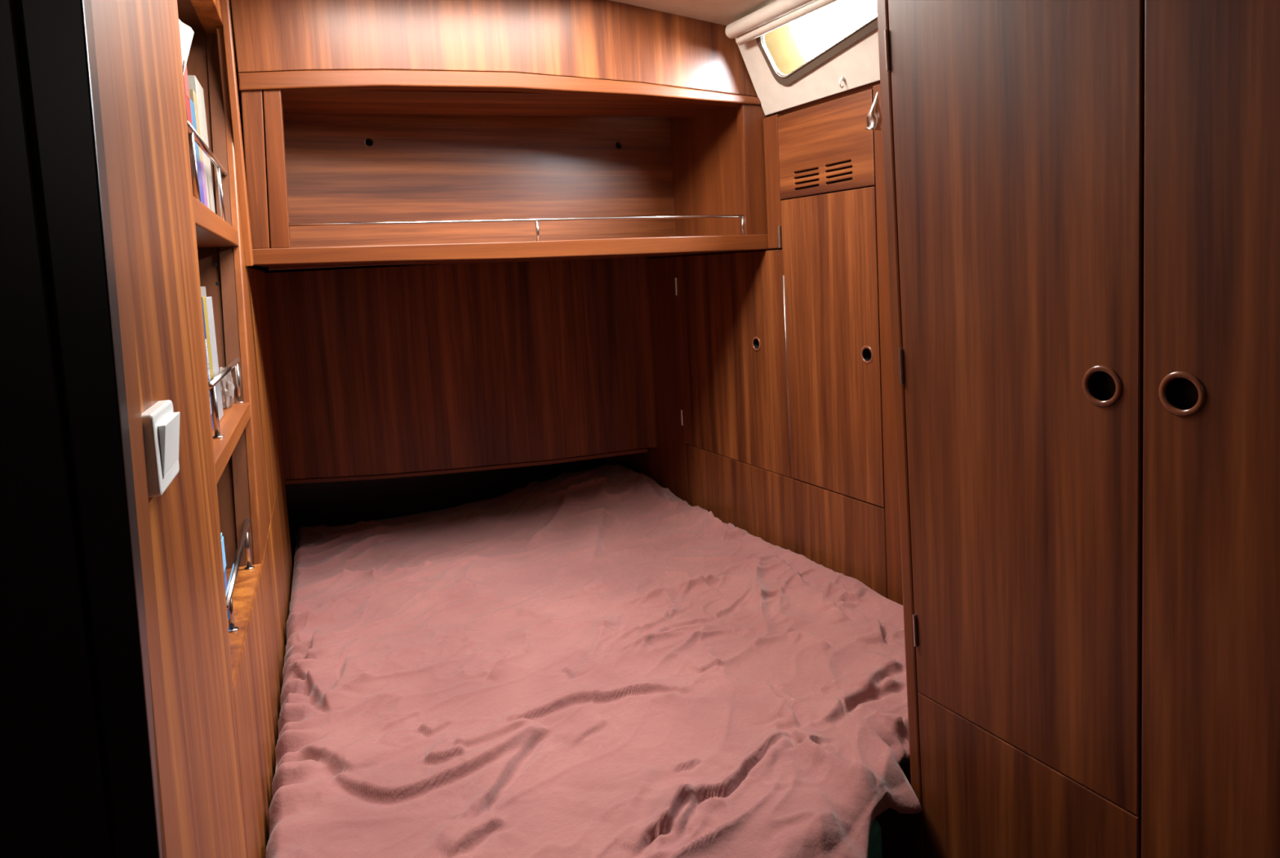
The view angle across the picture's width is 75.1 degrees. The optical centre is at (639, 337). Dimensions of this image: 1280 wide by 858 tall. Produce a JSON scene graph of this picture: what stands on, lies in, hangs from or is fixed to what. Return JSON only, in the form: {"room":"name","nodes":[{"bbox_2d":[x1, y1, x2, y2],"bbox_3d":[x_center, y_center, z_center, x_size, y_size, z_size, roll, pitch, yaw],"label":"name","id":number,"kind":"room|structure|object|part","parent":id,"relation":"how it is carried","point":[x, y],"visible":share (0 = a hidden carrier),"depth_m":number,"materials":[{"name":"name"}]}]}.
{"room":"ship interior","nodes":[
{"label":"ship interior","id":0,"kind":"room"},
{"bbox_2d":[0,0,117,857],"bbox_3d":[-0.864,0.375,0.269,1.193,1.900,0.030,-5,5,-25],"label":"wall","id":1,"kind":"structure","parent":0,"point":[55,801],"depth_m":0.48,"materials":[{"name":"black"}]},
{"bbox_2d":[19,0,163,857],"bbox_3d":[-0.304,0.322,0.525,0.038,1.900,0.030,-5,5,-25],"label":"trim","id":2,"kind":"structure","parent":1,"relation":"attached to","point":[59,37],"depth_m":0.48,"materials":[{"name":"black"}]},
{"bbox_2d":[91,0,178,857],"bbox_3d":[-0.327,0.322,0.548,0.033,1.900,0.230,-5,5,-21],"label":"trim","id":3,"kind":"structure","parent":1,"relation":"attached to","point":[100,13],"depth_m":0.55,"materials":[{"name":"silver metal"}]},
{"bbox_2d":[226,267,293,857],"bbox_3d":[-0.663,0.543,1.473,0.035,1.335,1.431,-5,5,-21],"label":"wall","id":4,"kind":"structure","parent":0,"point":[258,682],"depth_m":1.30,"materials":[{"name":"orange wood"}]},
{"bbox_2d":[235,68,606,570],"bbox_3d":[-0.713,0.139,2.587,1.830,1.950,0.030,-5,5,-25],"label":"wall","id":5,"kind":"structure","parent":0,"point":[330,504],"depth_m":2.57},
{"bbox_2d":[265,257,657,479],"bbox_3d":[-0.466,0.084,2.286,1.080,0.575,0.020,-5,5,-19],"label":"wall","id":6,"kind":"structure","parent":0,"point":[427,367],"depth_m":2.27,"materials":[{"name":"brown wood"}]},
{"bbox_2d":[284,448,648,484],"bbox_3d":[-0.455,0.352,2.307,1.004,0.052,0.025,-5,5,-19],"label":"trim","id":7,"kind":"structure","parent":6,"relation":"attached to","point":[643,450],"depth_m":2.28,"materials":[{"name":"brown wood"}]},
{"bbox_2d":[229,0,777,68],"bbox_3d":[-0.463,-0.604,0.471,2.355,0.141,4.010,-5,5,-25],"label":"ceiling","id":8,"kind":"structure","parent":0,"point":[723,12],"depth_m":1.75,"materials":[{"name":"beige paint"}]},
{"bbox_2d":[605,88,874,477],"bbox_3d":[0.350,0.139,1.932,0.030,1.950,2.090,-6,6,-27],"label":"wall","id":9,"kind":"structure","parent":0,"point":[638,463],"depth_m":2.63,"materials":[{"name":"brown wood"}]},
{"bbox_2d":[230,0,773,270],"bbox_3d":[-0.315,-0.469,1.944,1.122,0.591,0.506,-5,5,-19],"label":"shelf","id":10,"kind":"object","parent":9,"relation":"attached to","point":[376,132],"visible":0.97,"depth_m":1.80,"materials":[{"name":"brown wood"}]},
{"bbox_3d":[-0.722,-0.314,1.567,0.045,0.294,0.029,-5,5,-19],"label":"filler panel","id":11,"kind":"part","parent":10,"relation":"part of","materials":[{"name":"brown wood"}]},
{"bbox_3d":[-0.345,-0.371,1.976,1.020,0.370,0.012,-6,6,-28],"label":"panel","id":12,"kind":"part","parent":10,"relation":"part of","materials":[{"name":"brown wood"}]},
{"bbox_3d":[-0.217,-0.246,1.744,0.964,0.020,0.006,-5,5,-19],"label":"rail","id":13,"kind":"part","parent":10,"relation":"part of","materials":[{"name":"silver metal"}]},
{"bbox_3d":[-0.215,-0.223,1.746,0.006,0.044,0.007,-5,5,-25],"label":"post","id":14,"kind":"part","parent":10,"relation":"part of","materials":[{"name":"silver metal"}]},
{"bbox_3d":[0.235,-0.254,1.900,0.006,0.044,0.007,-5,5,-25],"label":"post","id":15,"kind":"part","parent":10,"relation":"part of","materials":[{"name":"silver metal"}]},
{"bbox_2d":[647,84,902,604],"bbox_3d":[0.338,0.087,1.883,0.028,1.162,1.400,-6,6,-27],"label":"locker","id":16,"kind":"object","parent":9,"relation":"attached to","point":[773,370],"visible":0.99,"depth_m":1.83,"materials":[{"name":"brown wood"}]},
{"bbox_3d":[0.229,0.049,2.091,0.018,0.519,0.474,-6,6,-27],"label":"door","id":17,"kind":"part","parent":16,"relation":"part of","materials":[{"name":"brown wood"}]},
{"bbox_2d":[753,338,759,348],"bbox_3d":[0.284,0.014,1.976,0.017,0.027,0.027,-6,6,-27],"label":"finger hole","id":18,"kind":"object","parent":16,"relation":"on","point":[756,341],"depth_m":1.99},
{"bbox_3d":[0.320,0.488,1.998,0.018,0.346,0.770,-6,6,-27],"label":"plinth panel","id":19,"kind":"part","parent":16,"relation":"part of","materials":[{"name":"brown wood"}]},
{"bbox_2d":[777,88,875,199],"bbox_3d":[0.382,-0.387,1.708,0.019,0.179,0.293,-6,6,-27],"label":"vent","id":20,"kind":"object","parent":16,"relation":"attached to","point":[827,148],"depth_m":1.69,"materials":[{"name":"brown wood"}]},
{"bbox_3d":[0.403,0.015,1.744,0.019,0.625,0.293,-6,6,-27],"label":"door","id":21,"kind":"part","parent":16,"relation":"part of","materials":[{"name":"brown wood"}]},
{"bbox_2d":[862,348,871,360],"bbox_3d":[0.456,0.033,1.645,0.017,0.029,0.029,-6,6,-27],"label":"finger hole","id":22,"kind":"object","parent":16,"relation":"on","point":[866,352],"depth_m":1.66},
{"bbox_2d":[865,91,881,130],"bbox_3d":[0.421,-0.406,1.500,0.028,0.068,0.030,-5,5,-25],"label":"coat hook","id":23,"kind":"object","parent":16,"relation":"attached to","point":[873,117],"visible":0.99,"depth_m":1.49,"materials":[{"name":"silver metal"}]},
{"bbox_2d":[735,15,879,115],"bbox_3d":[0.416,-0.603,1.554,0.166,0.272,0.803,-6,6,-26],"label":"window","id":24,"kind":"structure","parent":9,"relation":"in","point":[784,82],"depth_m":1.73,"materials":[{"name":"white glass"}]},
{"bbox_2d":[724,0,839,44],"bbox_3d":[0.328,-0.640,1.558,0.040,0.045,0.558,-6,6,-27],"label":"roller blind","id":25,"kind":"object","parent":24,"relation":"attached to","point":[779,13],"visible":1,"depth_m":1.67,"materials":[{"name":"beige fabric"}]},
{"bbox_3d":[0.354,-0.611,1.595,0.006,0.191,0.426,-31,17,-22],"label":"frame","id":26,"kind":"part","parent":24,"relation":"part of","materials":[{"name":"beige plastic"}]},
{"bbox_3d":[0.483,-0.486,1.568,0.033,0.022,0.750,-31,17,-22],"label":"cabin rail","id":27,"kind":"part","parent":24,"relation":"part of","materials":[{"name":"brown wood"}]},
{"bbox_2d":[838,76,844,88],"bbox_3d":[0.396,-0.501,1.634,0.013,0.024,0.008,-5,5,-25],"label":"wall hook","id":28,"kind":"object","parent":24,"relation":"attached to","point":[842,78],"visible":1,"depth_m":1.63,"materials":[{"name":"white metal"}]},
{"bbox_3d":[-0.204,1.271,0.708,2.700,0.030,4.010,-5,5,-25],"label":"floor","id":29,"kind":"structure","parent":0,"visible":0},
{"bbox_2d":[106,0,270,857],"bbox_3d":[-0.640,0.293,1.068,0.265,1.900,1.372,-5,5,-21],"label":"bookcase","id":30,"kind":"object","parent":29,"relation":"on","point":[177,246],"visible":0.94,"depth_m":0.80,"materials":[{"name":"orange wood"}]},
{"bbox_2d":[141,400,179,497],"bbox_3d":[-0.350,0.080,0.612,0.014,0.058,0.084,-5,5,-21],"label":"light switch","id":31,"kind":"object","parent":30,"relation":"attached to","point":[160,423],"visible":1,"depth_m":0.59,"materials":[{"name":"white plastic"}]},
{"bbox_2d":[178,19,194,75],"bbox_3d":[-0.629,-0.295,1.028,0.131,0.259,0.287,-5,5,-21],"label":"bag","id":32,"kind":"object","parent":30,"relation":"on","point":[186,33],"visible":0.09,"depth_m":1.07,"materials":[{"name":"white paper"}]},
{"bbox_2d":[183,64,194,196],"bbox_3d":[-0.727,-0.298,1.213,0.130,0.255,0.047,-5,5,-21],"label":"book","id":33,"kind":"object","parent":30,"relation":"on","point":[185,73],"visible":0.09,"depth_m":1.23,"materials":[{"name":"paper"}]},
{"bbox_3d":[-0.588,-0.221,1.098,0.007,0.104,0.007,-5,5,-25],"label":"post","id":34,"kind":"part","parent":30,"relation":"part of","materials":[{"name":"silver metal"}]},
{"bbox_2d":[190,98,204,204],"bbox_3d":[-0.744,-0.266,1.265,0.130,0.187,0.048,-5,5,-21],"label":"book","id":35,"kind":"object","parent":30,"relation":"on","point":[192,104],"visible":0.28,"depth_m":1.29,"materials":[{"name":"paper"}]},
{"bbox_2d":[189,88,208,207],"bbox_3d":[-0.762,-0.280,1.308,0.130,0.210,0.039,-5,5,-21],"label":"book","id":36,"kind":"object","parent":30,"relation":"on","point":[193,95],"visible":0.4,"depth_m":1.32,"materials":[{"name":"paper"}]},
{"bbox_2d":[187,75,215,213],"bbox_3d":[-0.789,-0.300,1.376,0.130,0.242,0.100,-5,5,-21],"label":"book","id":37,"kind":"object","parent":30,"relation":"on","point":[193,84],"visible":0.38,"depth_m":1.39,"materials":[{"name":"paper"}]},
{"bbox_2d":[200,286,206,297],"bbox_3d":[-0.743,0.020,1.308,0.110,0.193,0.124,-5,5,-21],"label":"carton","id":38,"kind":"object","parent":30,"relation":"on","point":[203,293],"visible":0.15,"depth_m":1.35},
{"bbox_3d":[-0.666,-0.282,1.291,0.009,0.016,0.523,-5,5,-21],"label":"rail","id":39,"kind":"part","parent":30,"relation":"part of","materials":[{"name":"silver metal"}]},
{"bbox_2d":[201,297,213,379],"bbox_3d":[-0.621,0.035,1.181,0.020,0.183,0.035,-5,5,-21],"label":"book","id":40,"kind":"object","parent":30,"relation":"on","point":[204,300],"visible":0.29,"depth_m":1.18,"materials":[{"name":"paper"}]},
{"bbox_2d":[201,298,213,430],"bbox_3d":[-0.605,0.038,1.141,0.020,0.182,0.049,-5,5,-21],"label":"book","id":41,"kind":"object","parent":30,"relation":"on","point":[205,334],"visible":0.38,"depth_m":1.15,"materials":[{"name":"paper"}]},
{"bbox_2d":[205,296,223,421],"bbox_3d":[-0.640,0.032,1.231,0.020,0.182,0.068,-5,5,-21],"label":"book","id":42,"kind":"object","parent":30,"relation":"on","point":[209,300],"visible":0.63,"depth_m":1.23,"materials":[{"name":"paper"}]},
{"bbox_3d":[-0.558,0.096,1.093,0.007,0.072,0.007,-5,5,-25],"label":"post","id":43,"kind":"part","parent":30,"relation":"part of","materials":[{"name":"silver metal"}]},
{"bbox_3d":[-0.703,-0.150,1.128,0.235,0.038,0.658,-5,5,-21],"label":"shelf","id":44,"kind":"part","parent":30,"relation":"part of","materials":[{"name":"orange wood"}]},
{"bbox_3d":[-0.700,-0.236,1.391,0.007,0.104,0.007,-5,5,-25],"label":"post","id":45,"kind":"part","parent":30,"relation":"part of","materials":[{"name":"silver metal"}]},
{"bbox_2d":[220,532,227,591],"bbox_3d":[-0.621,0.333,1.093,0.128,0.093,0.150,-5,5,-21],"label":"book","id":46,"kind":"object","parent":30,"relation":"on","point":[222,537],"visible":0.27,"depth_m":1.17,"materials":[{"name":"blue paper"}]},
{"bbox_3d":[-0.634,0.048,1.283,0.009,0.010,0.481,-5,5,-21],"label":"rail","id":47,"kind":"part","parent":30,"relation":"part of","materials":[{"name":"silver metal"}]},
{"bbox_3d":[-0.643,0.399,1.051,0.202,0.039,0.551,-5,5,-21],"label":"shelf","id":48,"kind":"part","parent":30,"relation":"part of","materials":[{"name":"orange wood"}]},
{"bbox_3d":[-0.527,0.354,1.072,0.007,0.048,0.007,-5,5,-25],"label":"post","id":49,"kind":"part","parent":30,"relation":"part of","materials":[{"name":"silver metal"}]},
{"bbox_3d":[-0.662,0.151,1.089,0.235,0.027,0.602,-5,5,-21],"label":"shelf","id":50,"kind":"part","parent":30,"relation":"part of","materials":[{"name":"orange wood"}]},
{"bbox_3d":[-0.734,-0.402,1.512,0.013,0.544,0.029,-5,5,-21],"label":"corner post","id":51,"kind":"part","parent":30,"relation":"part of","materials":[{"name":"orange wood"}]},
{"bbox_3d":[-0.579,0.317,1.198,0.009,0.021,0.363,-5,5,-21],"label":"rail","id":52,"kind":"part","parent":30,"relation":"part of","materials":[{"name":"silver metal"}]},
{"bbox_3d":[-0.678,0.075,1.403,0.007,0.070,0.007,-5,5,-25],"label":"post","id":53,"kind":"part","parent":30,"relation":"part of","materials":[{"name":"silver metal"}]},
{"bbox_3d":[-0.626,0.337,1.326,0.007,0.066,0.007,-5,5,-25],"label":"post","id":54,"kind":"part","parent":30,"relation":"part of","materials":[{"name":"silver metal"}]},
{"bbox_2d":[875,760,914,857],"bbox_3d":[-0.157,0.923,1.757,1.164,0.475,1.890,-5,5,-25],"label":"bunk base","id":55,"kind":"object","parent":29,"relation":"on","point":[897,832],"visible":0.02,"depth_m":1.39,"materials":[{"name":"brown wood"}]},
{"bbox_2d":[351,506,910,857],"bbox_3d":[-0.157,0.630,1.695,1.160,0.116,1.930,-5,5,-25],"label":"mattress","id":56,"kind":"object","parent":55,"relation":"on","point":[875,833],"visible":0.04,"depth_m":1.04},
{"bbox_2d":[266,464,922,857],"bbox_3d":[-0.131,0.541,1.621,1.182,0.107,2.015,-5,5,-25],"label":"duvet","id":57,"kind":"object","parent":56,"relation":"on","point":[594,663],"visible":0.98,"depth_m":1.34,"materials":[{"name":"fabric"}]},
{"bbox_2d":[876,0,1279,857],"bbox_3d":[0.841,0.288,0.380,0.328,1.870,1.748,-5,5,-25],"label":"wardrobe","id":58,"kind":"object","parent":29,"relation":"on","point":[1082,197],"visible":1,"depth_m":0.83,"materials":[{"name":"brown wood"}]},
{"bbox_3d":[0.401,-0.096,0.917,0.020,1.132,0.321,-6,6,-27],"label":"door","id":59,"kind":"part","parent":58,"relation":"part of","materials":[{"name":"brown wood"}]},
{"bbox_3d":[0.456,0.830,0.990,0.020,0.728,0.289,-6,6,-27],"label":"kick panel","id":60,"kind":"part","parent":58,"relation":"part of","materials":[{"name":"brown wood"}]},
{"bbox_2d":[1088,371,1115,400],"bbox_3d":[0.462,0.047,0.823,0.017,0.033,0.033,-6,6,-27],"label":"finger hole","id":61,"kind":"object","parent":58,"relation":"on","point":[1101,384],"depth_m":0.83,"materials":[{"name":"black"}]},
{"bbox_2d":[1165,377,1198,409],"bbox_3d":[0.497,0.050,0.755,0.017,0.033,0.033,-6,6,-27],"label":"finger hole","id":62,"kind":"object","parent":58,"relation":"on","point":[1181,393],"depth_m":0.76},
{"bbox_3d":[0.567,0.253,0.662,0.020,1.800,0.334,-6,6,-27],"label":"door","id":63,"kind":"part","parent":58,"relation":"part of","materials":[{"name":"brown wood"}]}
]}

